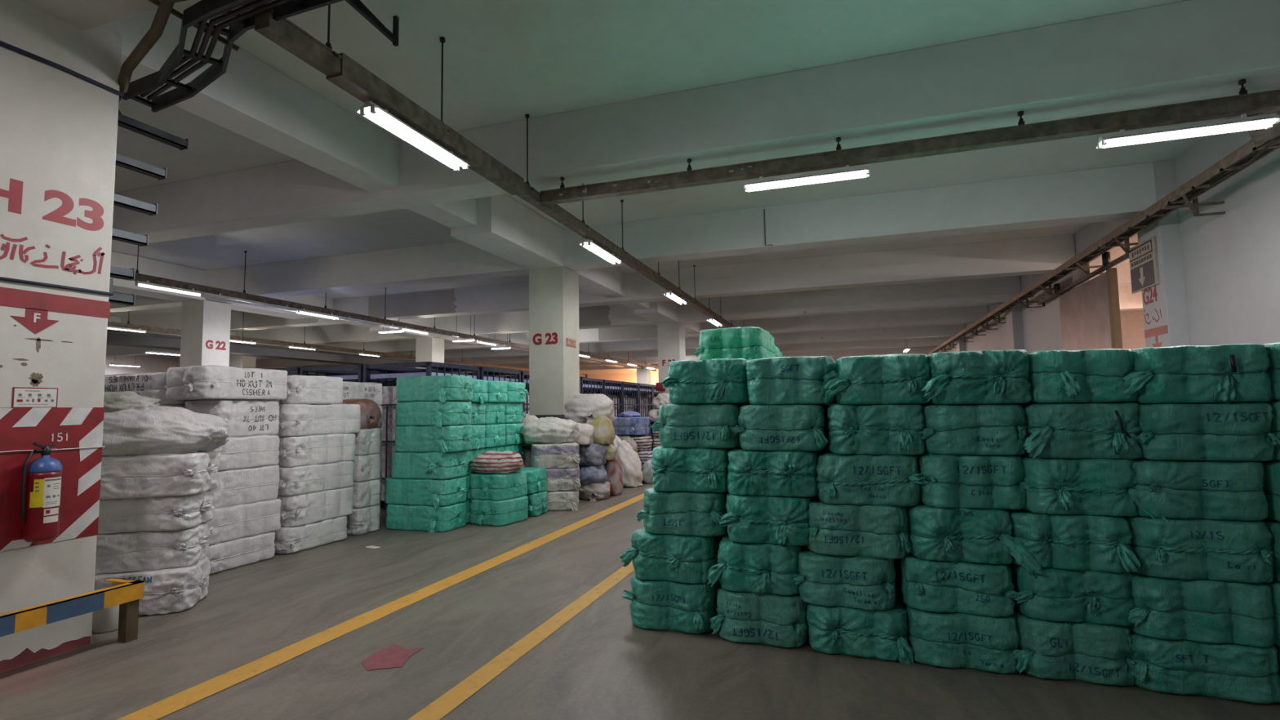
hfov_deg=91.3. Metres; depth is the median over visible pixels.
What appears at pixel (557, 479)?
sack
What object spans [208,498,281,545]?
bale
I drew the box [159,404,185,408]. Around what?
bale
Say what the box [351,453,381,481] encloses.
bale
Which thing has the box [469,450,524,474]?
sack
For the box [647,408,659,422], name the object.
sack
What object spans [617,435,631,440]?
sack
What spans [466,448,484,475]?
bale
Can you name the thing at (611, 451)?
sack
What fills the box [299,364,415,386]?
rack
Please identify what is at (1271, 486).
bale
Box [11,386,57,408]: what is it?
notice board
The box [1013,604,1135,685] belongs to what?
bale
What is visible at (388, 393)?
rack
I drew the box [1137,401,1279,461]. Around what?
bale
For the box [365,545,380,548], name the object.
paper scrap
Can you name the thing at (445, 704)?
painted line
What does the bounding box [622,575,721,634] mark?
bale
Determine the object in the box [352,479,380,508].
bale
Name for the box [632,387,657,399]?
rack
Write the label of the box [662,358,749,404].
bale
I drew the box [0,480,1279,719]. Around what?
floor
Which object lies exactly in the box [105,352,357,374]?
wall
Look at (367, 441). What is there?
bale
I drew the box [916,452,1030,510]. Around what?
bale
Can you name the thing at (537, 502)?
bale
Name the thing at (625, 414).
sack
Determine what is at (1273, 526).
bale
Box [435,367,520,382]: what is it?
rack
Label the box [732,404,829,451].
bale
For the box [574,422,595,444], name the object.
sack
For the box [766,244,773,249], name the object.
ceiling detector
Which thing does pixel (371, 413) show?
sack
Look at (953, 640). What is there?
bale
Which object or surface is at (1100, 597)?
bale
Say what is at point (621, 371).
ceiling beam
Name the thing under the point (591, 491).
sack
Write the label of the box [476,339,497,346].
lamp
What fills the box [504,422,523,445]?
bale
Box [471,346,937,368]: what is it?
ceiling beam
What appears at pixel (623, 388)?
shelf
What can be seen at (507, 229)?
ceiling beam
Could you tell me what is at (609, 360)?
lamp
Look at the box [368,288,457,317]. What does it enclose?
trim
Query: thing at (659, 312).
ceiling beam
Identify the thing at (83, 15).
ceiling beam
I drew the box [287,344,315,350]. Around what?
lamp
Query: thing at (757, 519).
bale
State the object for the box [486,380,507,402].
bale
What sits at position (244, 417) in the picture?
bale
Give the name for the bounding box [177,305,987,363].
ceiling beam
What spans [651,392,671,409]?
sack
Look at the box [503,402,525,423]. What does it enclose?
bale
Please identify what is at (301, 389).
bale
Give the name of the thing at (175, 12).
steel angle
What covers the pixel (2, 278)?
pipe
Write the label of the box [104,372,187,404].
bale
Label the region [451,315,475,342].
lamp
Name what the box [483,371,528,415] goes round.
rack
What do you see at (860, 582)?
bale
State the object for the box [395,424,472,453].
bale
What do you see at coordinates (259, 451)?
bale
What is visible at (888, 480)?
bale
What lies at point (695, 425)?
bale
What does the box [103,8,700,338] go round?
ceiling beam
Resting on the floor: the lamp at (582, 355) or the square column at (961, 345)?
the square column at (961, 345)
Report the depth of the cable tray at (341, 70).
5.55 m
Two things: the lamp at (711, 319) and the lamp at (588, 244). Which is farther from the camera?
the lamp at (711, 319)
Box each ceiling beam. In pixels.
[20,0,175,31]
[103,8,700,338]
[106,275,1021,356]
[107,315,471,365]
[110,161,1156,312]
[110,250,313,319]
[111,0,1279,248]
[120,234,1075,335]
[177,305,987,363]
[255,323,965,368]
[311,294,636,370]
[311,336,949,370]
[369,317,477,345]
[450,194,620,296]
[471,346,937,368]
[505,352,927,371]
[579,368,657,374]
[633,300,699,333]
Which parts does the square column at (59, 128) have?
hazard panel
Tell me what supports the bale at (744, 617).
on the floor
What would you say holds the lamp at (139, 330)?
attached to the cable tray at (148, 328)
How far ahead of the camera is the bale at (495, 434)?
9.57 m
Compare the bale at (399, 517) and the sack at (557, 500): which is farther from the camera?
the sack at (557, 500)
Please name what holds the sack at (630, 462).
on the floor
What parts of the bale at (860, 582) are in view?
tie cord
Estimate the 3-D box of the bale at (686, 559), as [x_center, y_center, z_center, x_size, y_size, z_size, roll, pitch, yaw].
[0.324,1.464,4.977,0.730,0.339,1.070,-2,-5,20]
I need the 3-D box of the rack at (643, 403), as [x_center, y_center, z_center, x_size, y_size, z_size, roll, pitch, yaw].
[-0.397,2.019,20.930,1.310,2.400,1.450,-2,-5,18]
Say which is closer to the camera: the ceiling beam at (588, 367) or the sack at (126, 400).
the sack at (126, 400)
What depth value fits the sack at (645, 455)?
14.09 m
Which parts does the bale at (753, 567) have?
tie cord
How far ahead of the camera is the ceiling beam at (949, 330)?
28.96 m
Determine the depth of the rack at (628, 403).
19.41 m
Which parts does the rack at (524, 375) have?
frame, post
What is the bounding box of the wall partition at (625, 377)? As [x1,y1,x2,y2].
[586,371,658,384]
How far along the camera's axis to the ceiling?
6.62 m
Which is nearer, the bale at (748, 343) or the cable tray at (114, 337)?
the bale at (748, 343)
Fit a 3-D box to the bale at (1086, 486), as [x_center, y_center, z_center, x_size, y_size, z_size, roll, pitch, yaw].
[2.754,0.814,4.070,0.738,0.426,1.084,-2,-5,14]
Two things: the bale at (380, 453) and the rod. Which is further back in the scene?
the rod
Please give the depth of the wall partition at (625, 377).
49.60 m
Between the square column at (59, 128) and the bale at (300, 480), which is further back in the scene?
the bale at (300, 480)
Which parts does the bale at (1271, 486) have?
tie cord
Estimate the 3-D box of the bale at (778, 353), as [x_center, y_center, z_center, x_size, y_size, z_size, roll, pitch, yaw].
[1.261,0.015,6.826,0.555,0.269,0.958,-2,-5,16]
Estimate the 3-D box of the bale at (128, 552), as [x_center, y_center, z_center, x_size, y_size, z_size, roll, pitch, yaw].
[-4.288,1.567,5.249,1.114,0.322,0.613,1,-5,-20]
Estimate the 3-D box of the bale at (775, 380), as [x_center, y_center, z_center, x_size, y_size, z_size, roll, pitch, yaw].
[1.207,0.166,4.707,0.682,0.333,1.049,-3,-5,21]
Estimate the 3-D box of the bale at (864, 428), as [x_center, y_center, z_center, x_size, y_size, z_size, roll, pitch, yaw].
[1.678,0.477,4.483,0.633,0.330,1.078,-2,-5,19]
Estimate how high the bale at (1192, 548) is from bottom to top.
0.330 m
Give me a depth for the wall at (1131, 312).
16.39 m
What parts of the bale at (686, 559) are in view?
tie cord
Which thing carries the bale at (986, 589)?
on the bale at (953, 640)
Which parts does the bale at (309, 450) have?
tie cord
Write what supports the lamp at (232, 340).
attached to the cable tray at (148, 328)
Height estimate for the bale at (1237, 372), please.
0.330 m
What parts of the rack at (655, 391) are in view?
frame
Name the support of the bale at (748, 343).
on the bale
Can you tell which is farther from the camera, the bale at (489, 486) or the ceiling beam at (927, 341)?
the ceiling beam at (927, 341)
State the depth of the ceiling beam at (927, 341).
31.73 m
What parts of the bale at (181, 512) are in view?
tie cord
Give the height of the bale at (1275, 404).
0.336 m
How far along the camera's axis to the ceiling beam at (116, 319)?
22.16 m
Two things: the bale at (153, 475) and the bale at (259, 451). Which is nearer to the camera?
the bale at (153, 475)
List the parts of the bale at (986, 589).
tie cord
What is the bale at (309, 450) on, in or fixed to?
on the bale at (300, 480)
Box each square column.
[0,0,122,671]
[179,299,231,367]
[229,354,256,368]
[415,337,444,368]
[528,266,579,418]
[636,363,650,396]
[655,322,685,394]
[955,336,965,351]
[1005,303,1023,350]
[1128,159,1189,347]
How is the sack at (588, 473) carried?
on the sack at (591, 491)
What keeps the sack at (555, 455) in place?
on the sack at (557, 479)
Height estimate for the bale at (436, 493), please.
0.401 m
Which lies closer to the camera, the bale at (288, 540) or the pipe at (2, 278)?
the pipe at (2, 278)
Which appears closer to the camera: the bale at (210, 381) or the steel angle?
the steel angle
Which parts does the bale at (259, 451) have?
tie cord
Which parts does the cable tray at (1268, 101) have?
hanger rod, hanger rod, hanger rod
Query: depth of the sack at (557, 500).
9.91 m
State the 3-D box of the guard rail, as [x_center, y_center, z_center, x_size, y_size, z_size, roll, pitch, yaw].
[-4.056,1.744,3.643,0.320,0.405,1.965,-2,-5,18]
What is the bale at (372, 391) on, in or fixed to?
on the bale at (380, 423)
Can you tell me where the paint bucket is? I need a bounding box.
[92,604,119,633]
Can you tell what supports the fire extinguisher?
attached to the square column at (59, 128)
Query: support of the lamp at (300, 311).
attached to the cable tray at (139, 277)
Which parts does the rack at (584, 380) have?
post, frame, post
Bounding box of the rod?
[241,311,244,366]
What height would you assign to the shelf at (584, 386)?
0.070 m
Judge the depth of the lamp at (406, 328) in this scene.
18.50 m
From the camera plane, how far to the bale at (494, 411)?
9.61 m
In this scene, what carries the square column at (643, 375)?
on the floor
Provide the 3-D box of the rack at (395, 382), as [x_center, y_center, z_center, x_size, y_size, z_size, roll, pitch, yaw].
[-4.572,1.451,12.728,1.310,2.400,1.450,-2,-5,18]
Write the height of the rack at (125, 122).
1.900 m
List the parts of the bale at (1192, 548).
tie cord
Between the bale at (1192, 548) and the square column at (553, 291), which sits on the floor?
the square column at (553, 291)
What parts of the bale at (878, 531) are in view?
tie cord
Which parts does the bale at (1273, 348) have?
tie cord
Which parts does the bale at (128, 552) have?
tie cord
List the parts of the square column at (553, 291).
rust plate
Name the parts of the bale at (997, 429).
tie cord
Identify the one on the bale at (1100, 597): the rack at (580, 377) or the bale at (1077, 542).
the bale at (1077, 542)
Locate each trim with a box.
[230,309,318,328]
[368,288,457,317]
[578,305,611,327]
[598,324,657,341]
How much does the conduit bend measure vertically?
0.244 m
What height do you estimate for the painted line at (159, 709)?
0.001 m
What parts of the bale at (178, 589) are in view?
tie cord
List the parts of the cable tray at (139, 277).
hanger rod, hanger rod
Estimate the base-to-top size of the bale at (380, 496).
0.348 m
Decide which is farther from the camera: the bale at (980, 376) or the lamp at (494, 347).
the lamp at (494, 347)
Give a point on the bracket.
(357, 5)
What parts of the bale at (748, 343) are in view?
tie cord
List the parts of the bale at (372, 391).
tie cord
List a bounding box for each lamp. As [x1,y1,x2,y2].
[106,326,146,333]
[109,355,140,367]
[134,280,202,296]
[144,350,180,355]
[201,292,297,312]
[230,338,256,344]
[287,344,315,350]
[294,308,339,319]
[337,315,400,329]
[356,101,469,171]
[358,352,379,356]
[377,317,404,333]
[400,326,428,334]
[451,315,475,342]
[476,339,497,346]
[490,333,511,349]
[579,239,622,264]
[579,353,589,357]
[604,358,617,362]
[663,290,686,304]
[706,316,723,326]
[743,164,869,192]
[902,338,909,352]
[1096,113,1279,149]
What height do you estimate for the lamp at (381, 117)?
0.132 m
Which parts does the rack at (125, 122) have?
arm, arm, arm, arm, arm, arm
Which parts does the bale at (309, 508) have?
tie cord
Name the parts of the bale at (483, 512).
tie cord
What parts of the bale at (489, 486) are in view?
tie cord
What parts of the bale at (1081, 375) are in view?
tie cord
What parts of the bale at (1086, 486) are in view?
tie cord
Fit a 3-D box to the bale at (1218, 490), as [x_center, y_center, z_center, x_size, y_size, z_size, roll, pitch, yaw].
[3.240,0.744,3.883,0.646,0.325,1.063,-2,-5,18]
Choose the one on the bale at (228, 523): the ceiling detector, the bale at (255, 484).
the bale at (255, 484)
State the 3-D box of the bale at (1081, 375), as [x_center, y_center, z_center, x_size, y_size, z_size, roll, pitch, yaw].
[2.749,0.120,4.116,0.596,0.321,1.065,-2,-5,13]
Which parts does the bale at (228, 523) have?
tie cord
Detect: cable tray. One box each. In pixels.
[106,328,471,373]
[107,314,585,377]
[110,244,656,371]
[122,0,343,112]
[254,4,744,328]
[540,79,1279,205]
[579,351,657,368]
[926,111,1279,355]
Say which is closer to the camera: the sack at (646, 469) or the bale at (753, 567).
the bale at (753, 567)
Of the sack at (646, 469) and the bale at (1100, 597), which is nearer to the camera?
the bale at (1100, 597)
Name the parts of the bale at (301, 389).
tie cord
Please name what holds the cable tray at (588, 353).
hanging from the ceiling
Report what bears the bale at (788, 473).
on the bale at (757, 519)
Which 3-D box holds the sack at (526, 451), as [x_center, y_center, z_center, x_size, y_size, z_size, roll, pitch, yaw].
[-2.058,1.938,10.850,0.793,1.065,0.532,-2,-5,18]
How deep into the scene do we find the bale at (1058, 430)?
3.65 m
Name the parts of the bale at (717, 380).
tie cord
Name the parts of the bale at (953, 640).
tie cord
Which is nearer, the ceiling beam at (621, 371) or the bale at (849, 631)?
the bale at (849, 631)
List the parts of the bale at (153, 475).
tie cord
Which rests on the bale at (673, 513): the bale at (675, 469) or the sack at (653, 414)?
the bale at (675, 469)
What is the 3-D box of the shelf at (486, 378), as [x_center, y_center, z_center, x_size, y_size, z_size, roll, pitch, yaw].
[-3.253,0.403,12.336,1.160,0.070,1.360,-2,-5,18]
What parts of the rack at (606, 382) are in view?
frame, post, post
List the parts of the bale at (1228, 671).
tie cord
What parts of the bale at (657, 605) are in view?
tie cord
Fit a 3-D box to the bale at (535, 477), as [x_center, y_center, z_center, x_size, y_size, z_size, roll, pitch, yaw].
[-1.789,1.858,9.679,0.654,0.356,0.559,-3,-5,21]
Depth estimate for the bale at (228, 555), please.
6.59 m
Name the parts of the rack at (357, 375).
post, frame, post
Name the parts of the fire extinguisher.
valve handle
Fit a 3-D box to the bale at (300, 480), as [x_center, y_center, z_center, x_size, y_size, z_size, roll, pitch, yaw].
[-4.103,1.441,7.727,0.644,0.337,1.070,-2,-5,18]
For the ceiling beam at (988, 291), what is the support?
attached to the ceiling
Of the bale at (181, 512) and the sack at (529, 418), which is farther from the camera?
the sack at (529, 418)
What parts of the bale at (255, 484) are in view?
tie cord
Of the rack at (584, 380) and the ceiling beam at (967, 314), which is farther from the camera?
the ceiling beam at (967, 314)
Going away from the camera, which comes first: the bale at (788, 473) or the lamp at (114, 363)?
the bale at (788, 473)
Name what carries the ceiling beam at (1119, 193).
attached to the ceiling
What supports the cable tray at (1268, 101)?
hanging from the ceiling beam at (1188, 49)
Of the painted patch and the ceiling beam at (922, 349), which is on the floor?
the painted patch
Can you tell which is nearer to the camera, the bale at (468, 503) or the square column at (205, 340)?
the bale at (468, 503)
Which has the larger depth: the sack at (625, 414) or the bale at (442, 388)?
the sack at (625, 414)
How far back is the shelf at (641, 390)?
20.71 m
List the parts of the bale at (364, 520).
tie cord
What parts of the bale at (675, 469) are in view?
tie cord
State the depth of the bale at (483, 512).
8.77 m
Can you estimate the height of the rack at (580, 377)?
2.400 m
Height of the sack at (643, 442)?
0.377 m
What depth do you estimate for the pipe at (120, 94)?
4.36 m
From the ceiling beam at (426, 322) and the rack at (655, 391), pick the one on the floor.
the rack at (655, 391)
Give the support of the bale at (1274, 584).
on the bale at (1277, 646)
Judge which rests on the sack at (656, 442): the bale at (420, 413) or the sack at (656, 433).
the sack at (656, 433)
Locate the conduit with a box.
[764,208,765,245]
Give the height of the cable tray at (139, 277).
1.060 m
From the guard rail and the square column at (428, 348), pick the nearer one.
the guard rail
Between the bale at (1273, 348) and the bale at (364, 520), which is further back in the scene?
the bale at (364, 520)
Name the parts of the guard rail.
post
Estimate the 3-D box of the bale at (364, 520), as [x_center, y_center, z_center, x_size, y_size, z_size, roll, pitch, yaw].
[-3.826,2.135,8.429,0.564,0.352,0.461,-2,-5,18]
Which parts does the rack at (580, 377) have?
post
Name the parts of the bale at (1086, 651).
tie cord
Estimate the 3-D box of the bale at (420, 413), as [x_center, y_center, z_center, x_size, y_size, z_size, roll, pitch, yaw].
[-2.896,0.757,8.736,1.028,0.373,0.631,-2,-5,18]
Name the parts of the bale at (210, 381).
tie cord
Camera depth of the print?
4.10 m
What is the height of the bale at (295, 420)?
0.382 m
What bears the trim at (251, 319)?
attached to the ceiling beam at (1042, 255)
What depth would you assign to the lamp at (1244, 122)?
5.55 m
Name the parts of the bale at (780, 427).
tie cord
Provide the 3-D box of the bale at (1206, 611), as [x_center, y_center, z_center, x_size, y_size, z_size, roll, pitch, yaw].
[3.216,1.395,3.848,0.695,0.334,1.056,-2,-5,19]
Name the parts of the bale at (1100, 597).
tie cord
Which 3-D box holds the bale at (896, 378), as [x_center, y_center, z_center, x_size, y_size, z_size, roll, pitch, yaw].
[1.674,0.154,4.501,0.676,0.329,1.061,-2,-5,16]
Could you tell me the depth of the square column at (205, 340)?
15.22 m
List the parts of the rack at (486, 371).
frame, post, post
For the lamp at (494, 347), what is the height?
1.157 m
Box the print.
[44,478,61,481]
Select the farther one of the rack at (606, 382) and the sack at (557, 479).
the rack at (606, 382)
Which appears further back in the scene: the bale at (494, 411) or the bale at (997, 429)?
the bale at (494, 411)
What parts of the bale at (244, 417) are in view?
tie cord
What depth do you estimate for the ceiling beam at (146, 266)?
14.50 m
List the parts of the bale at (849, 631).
tie cord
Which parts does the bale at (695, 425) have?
tie cord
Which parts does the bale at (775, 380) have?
tie cord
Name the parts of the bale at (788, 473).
tie cord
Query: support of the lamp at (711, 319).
attached to the cable tray at (341, 70)
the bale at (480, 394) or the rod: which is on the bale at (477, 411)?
the bale at (480, 394)
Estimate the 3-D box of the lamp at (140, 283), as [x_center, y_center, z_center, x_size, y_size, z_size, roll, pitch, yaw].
[-8.919,-1.366,11.874,0.060,0.132,1.200,-2,-5,18]
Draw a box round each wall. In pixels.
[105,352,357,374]
[927,86,1279,353]
[1083,235,1146,349]
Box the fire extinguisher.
[20,442,62,542]
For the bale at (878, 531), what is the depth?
4.03 m
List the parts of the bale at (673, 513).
tie cord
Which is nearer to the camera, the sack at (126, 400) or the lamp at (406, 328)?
the sack at (126, 400)
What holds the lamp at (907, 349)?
hanging from the ceiling
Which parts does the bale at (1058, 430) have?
tie cord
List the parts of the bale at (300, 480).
tie cord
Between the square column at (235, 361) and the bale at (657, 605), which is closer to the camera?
the bale at (657, 605)
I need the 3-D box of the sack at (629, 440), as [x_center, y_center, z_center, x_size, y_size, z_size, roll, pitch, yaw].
[-0.250,1.945,13.685,0.435,0.531,0.474,-2,-5,18]
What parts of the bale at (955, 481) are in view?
tie cord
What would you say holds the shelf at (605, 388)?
attached to the rack at (606, 382)
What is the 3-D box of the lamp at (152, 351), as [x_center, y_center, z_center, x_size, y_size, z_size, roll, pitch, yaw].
[-18.378,-0.790,24.170,0.200,1.157,1.270,-2,-5,18]
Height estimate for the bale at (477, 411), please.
0.337 m
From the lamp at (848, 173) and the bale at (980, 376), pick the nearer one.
the bale at (980, 376)
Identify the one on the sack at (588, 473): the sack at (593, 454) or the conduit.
the sack at (593, 454)
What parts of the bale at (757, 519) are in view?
tie cord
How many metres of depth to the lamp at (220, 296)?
13.38 m
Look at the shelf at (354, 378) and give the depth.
10.69 m
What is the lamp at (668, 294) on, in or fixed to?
attached to the cable tray at (341, 70)
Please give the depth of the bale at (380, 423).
9.47 m
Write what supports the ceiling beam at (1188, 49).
attached to the ceiling
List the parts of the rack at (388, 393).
post, frame, post, post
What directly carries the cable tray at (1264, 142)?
attached to the wall at (1231, 260)
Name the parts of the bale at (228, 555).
tie cord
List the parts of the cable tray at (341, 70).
hanger rod, hanger rod, hanger rod, hanger rod, hanger rod, hanger rod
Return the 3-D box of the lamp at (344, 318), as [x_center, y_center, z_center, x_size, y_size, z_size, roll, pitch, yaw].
[-7.248,-1.007,16.870,0.060,0.132,2.300,-2,-5,18]
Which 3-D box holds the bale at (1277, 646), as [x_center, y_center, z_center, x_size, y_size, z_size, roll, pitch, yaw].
[3.822,1.675,3.595,0.638,0.296,1.080,-2,-5,17]
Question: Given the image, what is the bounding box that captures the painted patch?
[361,644,423,670]
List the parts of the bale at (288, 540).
tie cord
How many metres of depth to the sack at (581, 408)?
11.76 m
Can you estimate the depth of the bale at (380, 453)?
9.45 m
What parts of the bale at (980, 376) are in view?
tie cord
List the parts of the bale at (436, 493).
tie cord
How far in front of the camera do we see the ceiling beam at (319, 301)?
20.33 m
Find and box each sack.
[103,391,160,412]
[341,398,381,428]
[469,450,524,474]
[520,413,538,446]
[520,417,580,444]
[520,446,532,466]
[531,441,580,468]
[545,466,581,491]
[546,489,579,511]
[564,393,615,423]
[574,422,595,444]
[578,443,606,465]
[578,480,610,501]
[579,463,607,484]
[586,415,615,444]
[603,457,623,495]
[604,444,617,460]
[612,435,643,487]
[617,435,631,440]
[618,411,639,417]
[625,436,639,455]
[630,435,653,450]
[638,448,653,466]
[641,459,653,484]
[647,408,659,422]
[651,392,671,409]
[652,428,658,435]
[652,435,661,448]
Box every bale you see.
[93,556,210,616]
[94,521,209,574]
[97,489,214,533]
[99,450,219,499]
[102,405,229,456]
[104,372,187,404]
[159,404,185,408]
[165,364,287,399]
[184,399,279,437]
[205,531,275,574]
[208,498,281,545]
[212,464,279,508]
[213,435,279,471]
[274,515,346,554]
[275,404,360,436]
[275,486,353,526]
[277,433,355,466]
[277,460,353,496]
[278,374,343,404]
[342,381,382,405]
[346,504,380,534]
[351,427,381,455]
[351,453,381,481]
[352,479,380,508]
[376,405,382,427]
[377,473,382,495]
[378,496,381,518]
[379,451,382,472]
[380,428,382,450]
[384,475,466,509]
[386,502,466,533]
[391,450,467,479]
[395,375,473,403]
[395,400,471,427]
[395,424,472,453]
[464,499,471,523]
[465,475,471,500]
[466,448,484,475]
[466,471,527,501]
[469,495,528,526]
[470,378,488,404]
[470,402,485,425]
[471,424,485,449]
[483,423,506,448]
[483,446,503,452]
[484,402,504,424]
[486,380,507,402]
[502,444,525,458]
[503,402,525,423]
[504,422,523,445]
[506,381,528,402]
[520,466,546,493]
[525,490,547,516]
[612,416,654,435]
[619,526,727,583]
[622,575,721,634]
[635,487,728,536]
[651,403,751,448]
[651,445,740,492]
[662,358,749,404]
[693,326,775,360]
[706,532,802,595]
[710,586,808,648]
[719,493,811,545]
[726,446,821,497]
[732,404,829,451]
[746,355,838,404]
[774,346,782,356]
[793,545,895,610]
[806,575,914,664]
[807,494,911,559]
[816,446,928,506]
[823,353,930,404]
[826,404,924,454]
[897,552,1021,617]
[904,603,1026,673]
[907,501,1044,575]
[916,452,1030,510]
[917,349,1031,404]
[920,403,1027,455]
[1008,509,1140,573]
[1009,562,1134,626]
[1010,401,1142,458]
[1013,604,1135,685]
[1017,454,1166,519]
[1028,348,1142,403]
[1122,343,1273,403]
[1123,515,1274,582]
[1127,570,1275,647]
[1130,631,1279,704]
[1131,458,1268,520]
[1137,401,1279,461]
[1256,400,1279,461]
[1261,460,1279,521]
[1261,518,1279,581]
[1263,342,1279,399]
[1265,578,1279,645]
[1274,644,1279,676]
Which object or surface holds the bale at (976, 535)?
on the bale at (986, 589)
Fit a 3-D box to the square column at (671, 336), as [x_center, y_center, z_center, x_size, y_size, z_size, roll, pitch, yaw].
[1.032,0.972,20.644,0.800,4.400,0.850,-2,-5,18]
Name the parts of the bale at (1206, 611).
tie cord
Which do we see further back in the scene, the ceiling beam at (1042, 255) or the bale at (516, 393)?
the ceiling beam at (1042, 255)
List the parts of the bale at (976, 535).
tie cord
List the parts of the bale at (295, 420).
tie cord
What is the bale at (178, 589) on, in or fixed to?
on the floor
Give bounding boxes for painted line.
[116,493,644,719]
[408,560,634,719]
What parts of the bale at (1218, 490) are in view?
tie cord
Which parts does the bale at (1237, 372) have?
tie cord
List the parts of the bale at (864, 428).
tie cord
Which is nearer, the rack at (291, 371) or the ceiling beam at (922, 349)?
the rack at (291, 371)
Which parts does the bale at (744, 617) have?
tie cord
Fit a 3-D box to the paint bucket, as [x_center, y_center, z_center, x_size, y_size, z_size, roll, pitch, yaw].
[-4.001,1.923,4.709,0.194,0.210,0.194,-2,-5,18]
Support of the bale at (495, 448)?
on the bale
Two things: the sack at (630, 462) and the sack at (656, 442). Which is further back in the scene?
the sack at (656, 442)
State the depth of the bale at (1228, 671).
3.38 m
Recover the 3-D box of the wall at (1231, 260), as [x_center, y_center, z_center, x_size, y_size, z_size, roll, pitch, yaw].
[11.582,0.402,19.878,0.200,5.100,59.000,-2,-5,18]
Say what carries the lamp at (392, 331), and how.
hanging from the ceiling
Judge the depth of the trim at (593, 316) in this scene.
21.23 m
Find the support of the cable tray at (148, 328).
hanging from the ceiling
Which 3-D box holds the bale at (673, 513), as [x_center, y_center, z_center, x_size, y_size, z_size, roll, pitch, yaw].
[0.443,1.140,4.979,0.696,0.317,1.054,-2,-5,20]
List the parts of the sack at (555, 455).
tie cord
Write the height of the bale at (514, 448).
0.363 m
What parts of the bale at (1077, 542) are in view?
tie cord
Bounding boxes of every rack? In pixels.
[108,97,188,306]
[271,367,352,376]
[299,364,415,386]
[363,361,479,507]
[380,382,396,384]
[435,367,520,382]
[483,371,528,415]
[524,377,581,395]
[581,377,603,394]
[582,379,622,417]
[583,381,639,417]
[605,382,653,450]
[618,384,658,436]
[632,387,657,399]
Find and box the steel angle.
[147,0,239,51]
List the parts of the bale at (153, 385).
tie cord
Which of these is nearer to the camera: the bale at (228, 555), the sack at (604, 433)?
the bale at (228, 555)
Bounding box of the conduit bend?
[117,0,266,93]
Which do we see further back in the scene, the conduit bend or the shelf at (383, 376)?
the shelf at (383, 376)
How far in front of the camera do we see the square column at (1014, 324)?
17.32 m
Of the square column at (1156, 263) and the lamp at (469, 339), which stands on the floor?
the square column at (1156, 263)
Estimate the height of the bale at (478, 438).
0.365 m
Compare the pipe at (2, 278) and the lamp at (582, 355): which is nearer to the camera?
the pipe at (2, 278)
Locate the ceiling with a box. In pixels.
[109,0,1265,317]
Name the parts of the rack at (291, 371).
post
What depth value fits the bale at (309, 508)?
7.49 m
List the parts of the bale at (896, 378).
tie cord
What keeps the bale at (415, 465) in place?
on the bale at (436, 493)
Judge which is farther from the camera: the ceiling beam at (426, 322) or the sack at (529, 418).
the ceiling beam at (426, 322)
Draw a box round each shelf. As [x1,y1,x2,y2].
[328,374,396,382]
[370,372,476,380]
[483,376,518,382]
[582,384,601,388]
[582,386,621,390]
[588,387,637,391]
[605,388,651,392]
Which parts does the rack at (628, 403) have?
frame, post, post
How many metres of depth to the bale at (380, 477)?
9.43 m
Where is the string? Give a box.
[0,446,105,453]
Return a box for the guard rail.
[0,577,144,643]
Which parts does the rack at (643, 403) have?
frame, post, post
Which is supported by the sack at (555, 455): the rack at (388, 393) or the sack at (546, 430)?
the sack at (546, 430)
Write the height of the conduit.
0.650 m
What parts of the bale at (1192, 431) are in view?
tie cord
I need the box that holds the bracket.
[345,0,399,46]
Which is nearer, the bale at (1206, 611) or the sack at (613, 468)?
the bale at (1206, 611)
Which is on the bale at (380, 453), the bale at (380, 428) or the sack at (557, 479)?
the bale at (380, 428)
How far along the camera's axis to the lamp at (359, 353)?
26.17 m
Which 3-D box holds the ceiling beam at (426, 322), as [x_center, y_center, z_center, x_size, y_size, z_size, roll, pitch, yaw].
[-8.021,-1.180,23.799,0.730,0.730,5.400,-2,-5,18]
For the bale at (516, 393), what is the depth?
10.16 m
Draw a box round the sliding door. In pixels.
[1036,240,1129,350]

